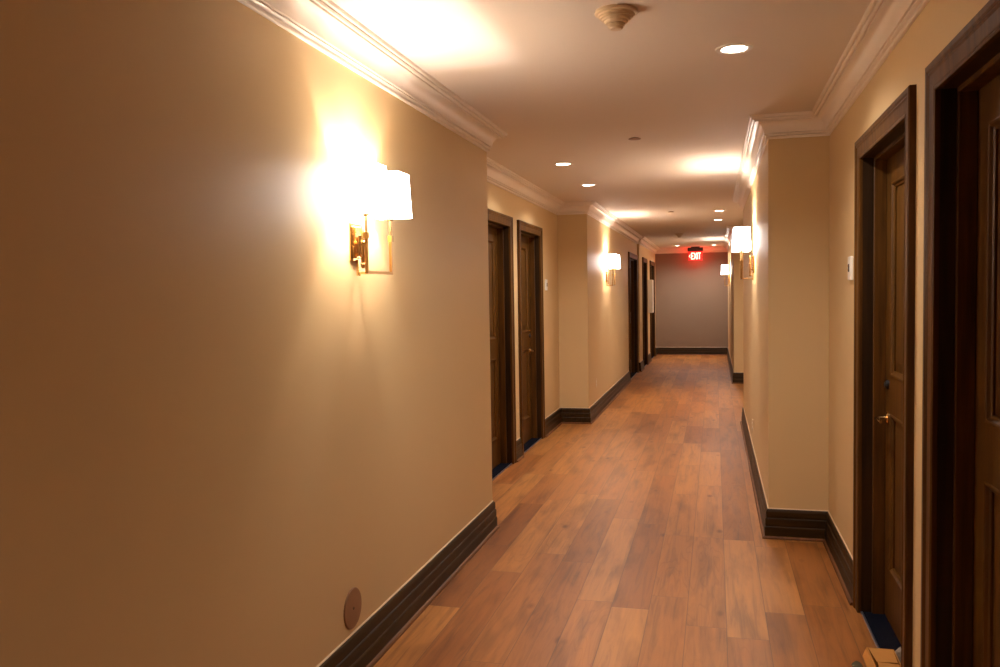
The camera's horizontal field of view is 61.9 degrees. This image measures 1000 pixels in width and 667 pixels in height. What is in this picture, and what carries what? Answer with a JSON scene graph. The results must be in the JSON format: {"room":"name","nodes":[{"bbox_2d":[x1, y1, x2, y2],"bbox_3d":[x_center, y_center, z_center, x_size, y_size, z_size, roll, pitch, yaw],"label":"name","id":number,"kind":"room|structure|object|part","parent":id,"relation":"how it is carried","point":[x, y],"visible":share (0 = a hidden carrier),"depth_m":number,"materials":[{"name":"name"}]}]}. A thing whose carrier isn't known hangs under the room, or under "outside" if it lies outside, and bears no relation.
{"room":"hotel corridor","nodes":[
{"label":"hotel corridor","id":0,"kind":"room"},
{"bbox_2d":[0,0,491,666],"bbox_3d":[-1.547,0.223,1.065,0.670,2.603,9.265,0,3,14],"label":"wall","id":1,"kind":"structure","parent":0,"point":[216,430],"depth_m":2.46,"materials":[{"name":"paint"}]},
{"bbox_2d":[344,587,361,628],"bbox_3d":[-0.596,1.114,3.381,0.008,0.164,0.164,0,3,14],"label":"round cover plate","id":2,"kind":"object","parent":1,"relation":"attached to","point":[353,602],"visible":1,"depth_m":3.37,"materials":[{"name":"brown plastic"}]},
{"bbox_2d":[341,162,411,275],"bbox_3d":[-0.511,-0.452,3.394,0.178,0.428,0.396,0,3,14],"label":"wall sconce","id":3,"kind":"object","parent":1,"relation":"attached to","point":[370,190],"visible":1,"depth_m":3.28,"materials":[{"name":"white fabric"}]},
{"bbox_3d":[-0.583,-0.372,3.417,0.006,0.130,0.092,0,3,14],"label":"raised panel","id":4,"kind":"part","parent":3,"relation":"part of","materials":[{"name":"gold metal"}]},
{"bbox_3d":[-0.540,-0.270,3.411,0.096,0.065,0.020,0,3,14],"label":"arm","id":5,"kind":"part","parent":3,"relation":"part of","materials":[{"name":"gold metal"}]},
{"bbox_3d":[-0.568,-0.354,3.414,0.033,0.176,0.022,0,3,14],"label":"post","id":6,"kind":"part","parent":3,"relation":"part of","materials":[{"name":"gold metal"}]},
{"bbox_3d":[-0.528,-0.567,3.263,0.144,0.184,0.144,0,3,14],"label":"lamp shade","id":7,"kind":"part","parent":3,"relation":"part of","materials":[{"name":"beige fabric"}]},
{"bbox_2d":[362,210,369,231],"bbox_3d":[-0.526,-0.453,3.268,0.030,0.108,0.030,0,3,14],"label":"socket","id":8,"kind":"object","parent":3,"relation":"attached to","point":[365,213],"depth_m":3.26,"materials":[{"name":"brown metal"}]},
{"bbox_3d":[-0.465,-0.580,3.506,0.144,0.184,0.144,0,3,14],"label":"lamp shade","id":9,"kind":"part","parent":3,"relation":"part of","materials":[{"name":"beige fabric"}]},
{"bbox_2d":[386,216,393,235],"bbox_3d":[-0.463,-0.466,3.512,0.030,0.108,0.030,0,3,14],"label":"socket","id":10,"kind":"object","parent":3,"relation":"attached to","point":[389,218],"depth_m":3.51,"materials":[{"name":"brown metal"}]},
{"bbox_2d":[316,500,499,666],"bbox_3d":[-1.235,1.403,1.579,0.409,0.188,10.299,0,3,14],"label":"baseboard","id":11,"kind":"structure","parent":1,"relation":"attached to","point":[367,644],"depth_m":3.98,"materials":[{"name":"brown wood"}]},
{"bbox_3d":[-1.222,1.488,1.580,0.385,0.016,10.299,0,3,14],"label":"shoe molding","id":12,"kind":"part","parent":11,"relation":"part of","materials":[{"name":"brown wood"}]},
{"bbox_2d":[237,0,929,253],"bbox_3d":[1.527,-1.400,8.194,2.472,0.132,24.750,0,3,14],"label":"crown molding","id":13,"kind":"structure","parent":1,"relation":"attached to","point":[324,25],"depth_m":3.95,"materials":[{"name":"paint"}]},
{"bbox_2d":[487,182,559,439],"bbox_3d":[-0.011,-0.118,7.764,0.300,2.603,4.495,0,3,14],"label":"wall","id":14,"kind":"structure","parent":0,"point":[500,200],"depth_m":9.15,"materials":[{"name":"paint"}]},
{"bbox_2d":[488,209,516,480],"bbox_3d":[-0.130,0.093,7.126,0.266,2.245,1.110,0,3,14],"label":"door","id":15,"kind":"structure","parent":14,"relation":"in","point":[500,226],"depth_m":7.53,"materials":[{"name":"brown wood"}]},
{"bbox_3d":[-0.152,-0.370,7.108,0.032,0.831,0.634,0,3,14],"label":"panel","id":16,"kind":"part","parent":15,"relation":"part of","materials":[{"name":"brown wood"}]},
{"bbox_3d":[-0.137,-0.370,7.104,0.026,0.873,0.676,0,3,14],"label":"panel molding","id":17,"kind":"part","parent":15,"relation":"part of","materials":[{"name":"brown wood"}]},
{"bbox_3d":[-0.136,0.602,7.154,0.032,0.685,0.634,0,3,14],"label":"panel","id":18,"kind":"part","parent":15,"relation":"part of","materials":[{"name":"brown wood"}]},
{"bbox_3d":[-0.122,0.602,7.150,0.026,0.727,0.676,0,3,14],"label":"panel molding","id":19,"kind":"part","parent":15,"relation":"part of","materials":[{"name":"brown wood"}]},
{"bbox_3d":[-0.125,1.210,7.183,0.239,0.008,0.930,0,3,14],"label":"carpet sill","id":20,"kind":"part","parent":15,"relation":"part of","materials":[{"name":"blue carpet"}]},
{"bbox_2d":[516,438,523,461],"bbox_3d":[0.179,1.086,7.801,0.039,0.188,0.248,0,3,14],"label":"baseboard","id":21,"kind":"structure","parent":14,"relation":"attached to","point":[520,456],"depth_m":7.82,"materials":[{"name":"brown wood"}]},
{"bbox_2d":[517,220,544,455],"bbox_3d":[0.207,0.026,8.432,0.266,2.245,1.090,0,3,14],"label":"door","id":22,"kind":"structure","parent":14,"relation":"in","point":[529,236],"depth_m":8.81,"materials":[{"name":"brown wood"}]},
{"bbox_3d":[0.185,-0.437,8.414,0.032,0.831,0.614,0,3,14],"label":"panel","id":23,"kind":"part","parent":22,"relation":"part of","materials":[{"name":"brown wood"}]},
{"bbox_3d":[0.199,-0.437,8.410,0.026,0.873,0.656,0,3,14],"label":"panel molding","id":24,"kind":"part","parent":22,"relation":"part of","materials":[{"name":"brown wood"}]},
{"bbox_3d":[0.200,0.535,8.460,0.032,0.685,0.614,0,3,14],"label":"panel","id":25,"kind":"part","parent":22,"relation":"part of","materials":[{"name":"brown wood"}]},
{"bbox_3d":[0.215,0.535,8.456,0.026,0.727,0.656,0,3,14],"label":"panel molding","id":26,"kind":"part","parent":22,"relation":"part of","materials":[{"name":"brown wood"}]},
{"bbox_3d":[0.212,1.143,8.488,0.239,0.008,0.910,0,3,14],"label":"carpet sill","id":27,"kind":"part","parent":22,"relation":"part of","materials":[{"name":"blue carpet"}]},
{"bbox_2d":[545,279,547,289],"bbox_3d":[0.510,-0.533,9.147,0.021,0.120,0.085,0,3,14],"label":"number sign","id":28,"kind":"object","parent":14,"relation":"attached to","point":[546,280],"visible":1,"depth_m":9.12,"materials":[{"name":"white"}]},
{"bbox_2d":[331,0,870,247],"bbox_3d":[1.525,-1.506,8.189,3.072,0.080,25.150,0,3,14],"label":"ceiling","id":29,"kind":"structure","parent":0,"point":[562,85],"depth_m":4.14,"materials":[{"name":"paint"}]},
{"bbox_2d":[553,162,572,165],"bbox_3d":[0.514,-1.381,6.796,0.160,0.007,0.160,0,3,14],"label":"recessed light","id":30,"kind":"object","parent":29,"relation":"in","point":[560,163],"visible":1,"depth_m":6.79,"materials":[{"name":"white"}]},
{"bbox_2d":[580,184,595,185],"bbox_3d":[0.864,-1.451,8.150,0.160,0.007,0.160,0,3,14],"label":"recessed light","id":31,"kind":"object","parent":29,"relation":"in","point":[582,184],"visible":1,"depth_m":8.15,"materials":[{"name":"white"}]},
{"bbox_2d":[595,4,637,30],"bbox_3d":[0.435,-1.175,3.126,0.160,0.071,0.160,0,3,14],"label":"smoke detector","id":32,"kind":"object","parent":29,"relation":"attached to","point":[614,16],"visible":1,"depth_m":3.08,"materials":[{"name":"beige plastic"}]},
{"bbox_2d":[688,246,702,260],"bbox_3d":[4.646,-1.898,19.819,0.360,0.335,0.100,0,3,14],"label":"exit sign","id":33,"kind":"object","parent":29,"relation":"hanging from","point":[694,253],"visible":1,"depth_m":19.80,"materials":[{"name":"red plastic"}]},
{"bbox_3d":[4.647,-1.845,19.821,0.330,0.230,0.024,0,3,14],"label":"sign panel","id":34,"kind":"part","parent":33,"relation":"part of","materials":[{"name":"red plastic"}]},
{"bbox_2d":[715,43,752,54],"bbox_3d":[1.021,-1.240,3.633,0.160,0.007,0.160,0,3,14],"label":"recessed light","id":35,"kind":"object","parent":29,"relation":"in","point":[734,48],"visible":1,"depth_m":3.63,"materials":[{"name":"white glass"}]},
{"bbox_2d":[557,214,655,407],"bbox_3d":[2.109,-0.504,15.204,0.690,2.603,10.990,0,3,14],"label":"wall","id":36,"kind":"structure","parent":0,"point":[593,315],"depth_m":10.15,"materials":[{"name":"paint"}]},
{"bbox_2d":[545,371,630,436],"bbox_3d":[1.372,0.881,11.727,0.389,0.188,5.778,0,3,14],"label":"baseboard","id":37,"kind":"structure","parent":36,"relation":"attached to","point":[562,415],"depth_m":9.92,"materials":[{"name":"brown wood"}]},
{"bbox_2d":[605,254,619,285],"bbox_3d":[1.540,-0.864,11.429,0.178,0.428,0.396,0,3,14],"label":"wall sconce","id":38,"kind":"object","parent":36,"relation":"attached to","point":[613,260],"visible":1,"depth_m":11.24,"materials":[{"name":"gold metal"}]},
{"bbox_3d":[1.524,-0.980,11.297,0.144,0.184,0.144,0,3,14],"label":"lamp shade","id":39,"kind":"part","parent":38,"relation":"part of","materials":[{"name":"beige fabric"}]},
{"bbox_3d":[1.586,-0.992,11.540,0.144,0.184,0.144,0,3,14],"label":"lamp shade","id":40,"kind":"part","parent":38,"relation":"part of","materials":[{"name":"beige fabric"}]},
{"bbox_2d":[628,252,638,379],"bbox_3d":[2.328,-0.330,15.255,0.266,2.245,1.640,0,3,14],"label":"door","id":41,"kind":"structure","parent":36,"relation":"in","point":[632,258],"depth_m":15.92,"materials":[{"name":"brown wood"}]},
{"bbox_3d":[2.320,-0.794,15.233,0.026,0.873,1.206,0,3,14],"label":"panel molding","id":42,"kind":"part","parent":41,"relation":"part of","materials":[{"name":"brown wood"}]},
{"bbox_3d":[2.336,0.178,15.279,0.026,0.727,1.206,0,3,14],"label":"panel molding","id":43,"kind":"part","parent":41,"relation":"part of","materials":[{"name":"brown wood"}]},
{"bbox_2d":[639,360,644,371],"bbox_3d":[2.785,0.636,16.427,0.079,0.188,0.758,0,3,14],"label":"baseboard","id":44,"kind":"structure","parent":36,"relation":"attached to","point":[641,364],"depth_m":16.24,"materials":[{"name":"brown wood"}]},
{"bbox_2d":[642,257,647,366],"bbox_3d":[2.888,-0.434,17.266,0.266,2.245,1.020,0,3,14],"label":"door","id":45,"kind":"structure","parent":36,"relation":"in","point":[644,260],"depth_m":17.63,"materials":[{"name":"brown wood"}]},
{"bbox_2d":[648,353,651,363],"bbox_3d":[3.272,0.543,18.235,0.039,0.188,0.948,0,3,14],"label":"baseboard","id":46,"kind":"structure","parent":36,"relation":"attached to","point":[649,354],"depth_m":18.22,"materials":[{"name":"brown wood"}]},
{"bbox_2d":[648,280,653,312],"bbox_3d":[3.309,-0.816,18.254,0.112,0.720,0.360,0,3,14],"label":"sign","id":47,"kind":"object","parent":36,"relation":"attached to","point":[650,282],"visible":0.94,"depth_m":18.08,"materials":[{"name":"beige plastic"}]},
{"bbox_3d":[3.345,-0.816,18.245,0.014,0.716,0.356,0,3,14],"label":"cabinet door","id":48,"kind":"part","parent":47,"relation":"part of","materials":[{"name":"beige plastic"}]},
{"bbox_2d":[650,261,655,359],"bbox_3d":[3.420,-0.540,19.331,0.266,2.245,1.350,0,3,14],"label":"door","id":49,"kind":"structure","parent":36,"relation":"in","point":[652,264],"depth_m":19.88,"materials":[{"name":"brown wood"}]},
{"bbox_2d":[373,355,875,666],"bbox_3d":[1.568,1.174,8.316,3.072,0.080,25.150,0,3,14],"label":"floor","id":50,"kind":"structure","parent":0,"point":[631,536],"depth_m":4.73,"materials":[{"name":"brown wood"}]},
{"bbox_2d":[851,661,862,666],"bbox_3d":[1.448,1.353,3.377,0.042,0.032,0.120,0,3,14],"label":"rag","id":51,"kind":"object","parent":50,"relation":"on","point":[855,663],"visible":1,"depth_m":3.38,"materials":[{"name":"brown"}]},
{"bbox_2d":[863,647,900,666],"bbox_3d":[1.504,1.328,3.258,0.123,0.090,0.300,0,3,14],"label":"cardboard box","id":52,"kind":"object","parent":50,"relation":"on","point":[873,657],"visible":0.98,"depth_m":3.32,"materials":[{"name":"brown cardboard"}]},
{"bbox_2d":[655,252,727,346],"bbox_3d":[4.658,-0.786,20.317,3.072,2.603,0.200,0,3,14],"label":"wall","id":53,"kind":"structure","parent":0,"point":[692,296],"depth_m":20.22,"materials":[{"name":"paint"}]},
{"bbox_2d":[728,241,743,371],"bbox_3d":[5.001,-0.627,16.835,0.669,2.603,6.380,0,3,14],"label":"wall","id":54,"kind":"structure","parent":0,"point":[735,290],"depth_m":13.85,"materials":[{"name":"paint"}]},
{"bbox_2d":[721,265,729,285],"bbox_3d":[4.592,-1.175,16.954,0.178,0.428,0.396,0,3,14],"label":"wall sconce","id":55,"kind":"object","parent":54,"relation":"attached to","point":[724,268],"visible":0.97,"depth_m":16.78,"materials":[{"name":"gold metal"}]},
{"bbox_3d":[4.542,-1.290,16.830,0.144,0.184,0.144,0,3,14],"label":"lamp shade","id":56,"kind":"part","parent":55,"relation":"part of","materials":[{"name":"beige fabric"}]},
{"bbox_2d":[743,136,829,509],"bbox_3d":[2.562,-0.140,7.345,0.652,2.603,4.681,0,3,14],"label":"wall pier","id":57,"kind":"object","parent":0,"point":[786,210],"visible":0.57,"depth_m":5.13,"materials":[{"name":"paint"}]},
{"bbox_2d":[732,227,754,279],"bbox_3d":[2.032,-0.661,6.959,0.178,0.428,0.396,0,3,14],"label":"wall sconce","id":58,"kind":"object","parent":57,"relation":"attached to","point":[741,238],"visible":1,"depth_m":6.78,"materials":[{"name":"gold metal"}]},
{"bbox_3d":[2.045,-0.789,7.080,0.144,0.184,0.144,0,3,14],"label":"lamp shade","id":59,"kind":"part","parent":58,"relation":"part of","materials":[{"name":"beige fabric"}]},
{"bbox_3d":[1.982,-0.776,6.836,0.144,0.184,0.144,0,3,14],"label":"lamp shade","id":60,"kind":"part","parent":58,"relation":"part of","materials":[{"name":"beige fabric"}]},
{"bbox_3d":[2.092,-0.564,6.949,0.033,0.176,0.022,0,3,14],"label":"post","id":61,"kind":"part","parent":58,"relation":"part of","materials":[{"name":"gold metal"}]},
{"bbox_2d":[895,647,900,662],"bbox_3d":[1.629,1.317,3.403,0.036,0.079,0.067,0,3,14],"label":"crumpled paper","id":62,"kind":"object","parent":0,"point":[898,651],"visible":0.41,"depth_m":3.38,"materials":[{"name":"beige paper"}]},
{"bbox_2d":[829,0,988,666],"bbox_3d":[0.976,0.210,0.488,0.300,2.603,9.409,0,3,14],"label":"wall","id":63,"kind":"structure","parent":0,"point":[939,22],"depth_m":4.07,"materials":[{"name":"paint"}]},
{"bbox_2d":[656,347,852,605],"bbox_3d":[3.062,0.831,12.224,1.739,0.188,16.537,0,3,11],"label":"baseboard","id":64,"kind":"structure","parent":63,"relation":"attached to","point":[775,523],"depth_m":5.17,"materials":[{"name":"brown wood"}]},
{"bbox_2d":[848,256,853,279],"bbox_3d":[1.769,-0.330,4.211,0.021,0.120,0.085,0,3,14],"label":"number sign","id":65,"kind":"object","parent":63,"relation":"attached to","point":[850,258],"visible":1,"depth_m":4.17,"materials":[{"name":"beige plastic"}]},
{"bbox_2d":[853,84,916,666],"bbox_3d":[1.692,0.238,3.435,0.266,2.245,1.145,0,3,14],"label":"door","id":66,"kind":"structure","parent":63,"relation":"in","point":[885,154],"depth_m":3.83,"materials":[{"name":"brown wood"}]},
{"bbox_3d":[1.743,0.393,3.803,0.052,0.018,0.123,0,3,14],"label":"lever","id":67,"kind":"part","parent":66,"relation":"part of","materials":[{"name":"gold metal"}]},
{"bbox_3d":[1.723,1.355,3.485,0.239,0.008,0.965,0,3,14],"label":"carpet sill","id":68,"kind":"part","parent":66,"relation":"part of","materials":[{"name":"blue carpet"}]},
{"bbox_3d":[1.700,0.747,3.459,0.026,0.727,0.711,0,3,14],"label":"panel molding","id":69,"kind":"part","parent":66,"relation":"part of","materials":[{"name":"brown wood"}]},
{"bbox_3d":[1.685,-0.225,3.413,0.026,0.873,0.711,0,3,14],"label":"panel molding","id":70,"kind":"part","parent":66,"relation":"part of","materials":[{"name":"brown wood"}]},
{"bbox_3d":[1.715,0.747,3.456,0.032,0.685,0.669,0,3,14],"label":"panel","id":71,"kind":"part","parent":66,"relation":"part of","materials":[{"name":"brown wood"}]},
{"bbox_3d":[1.699,-0.225,3.410,0.032,0.831,0.669,0,3,14],"label":"panel","id":72,"kind":"part","parent":66,"relation":"part of","materials":[{"name":"brown wood"}]},
{"bbox_2d":[920,0,999,666],"bbox_3d":[1.347,0.307,2.096,0.266,2.245,1.165,0,3,14],"label":"door","id":73,"kind":"structure","parent":63,"relation":"in","point":[960,511],"depth_m":2.56,"materials":[{"name":"brown wood"}]},
{"bbox_3d":[1.355,0.816,2.120,0.026,0.727,0.731,0,3,14],"label":"panel molding","id":74,"kind":"part","parent":73,"relation":"part of","materials":[{"name":"brown wood"}]},
{"bbox_3d":[1.339,-0.156,2.074,0.026,0.873,0.731,0,3,14],"label":"panel molding","id":75,"kind":"part","parent":73,"relation":"part of","materials":[{"name":"brown wood"}]},
{"bbox_3d":[1.369,0.816,2.116,0.032,0.685,0.689,0,3,14],"label":"panel","id":76,"kind":"part","parent":73,"relation":"part of","materials":[{"name":"brown wood"}]},
{"bbox_3d":[1.354,-0.156,2.070,0.032,0.831,0.689,0,3,14],"label":"panel","id":77,"kind":"part","parent":73,"relation":"part of","materials":[{"name":"brown wood"}]}
]}

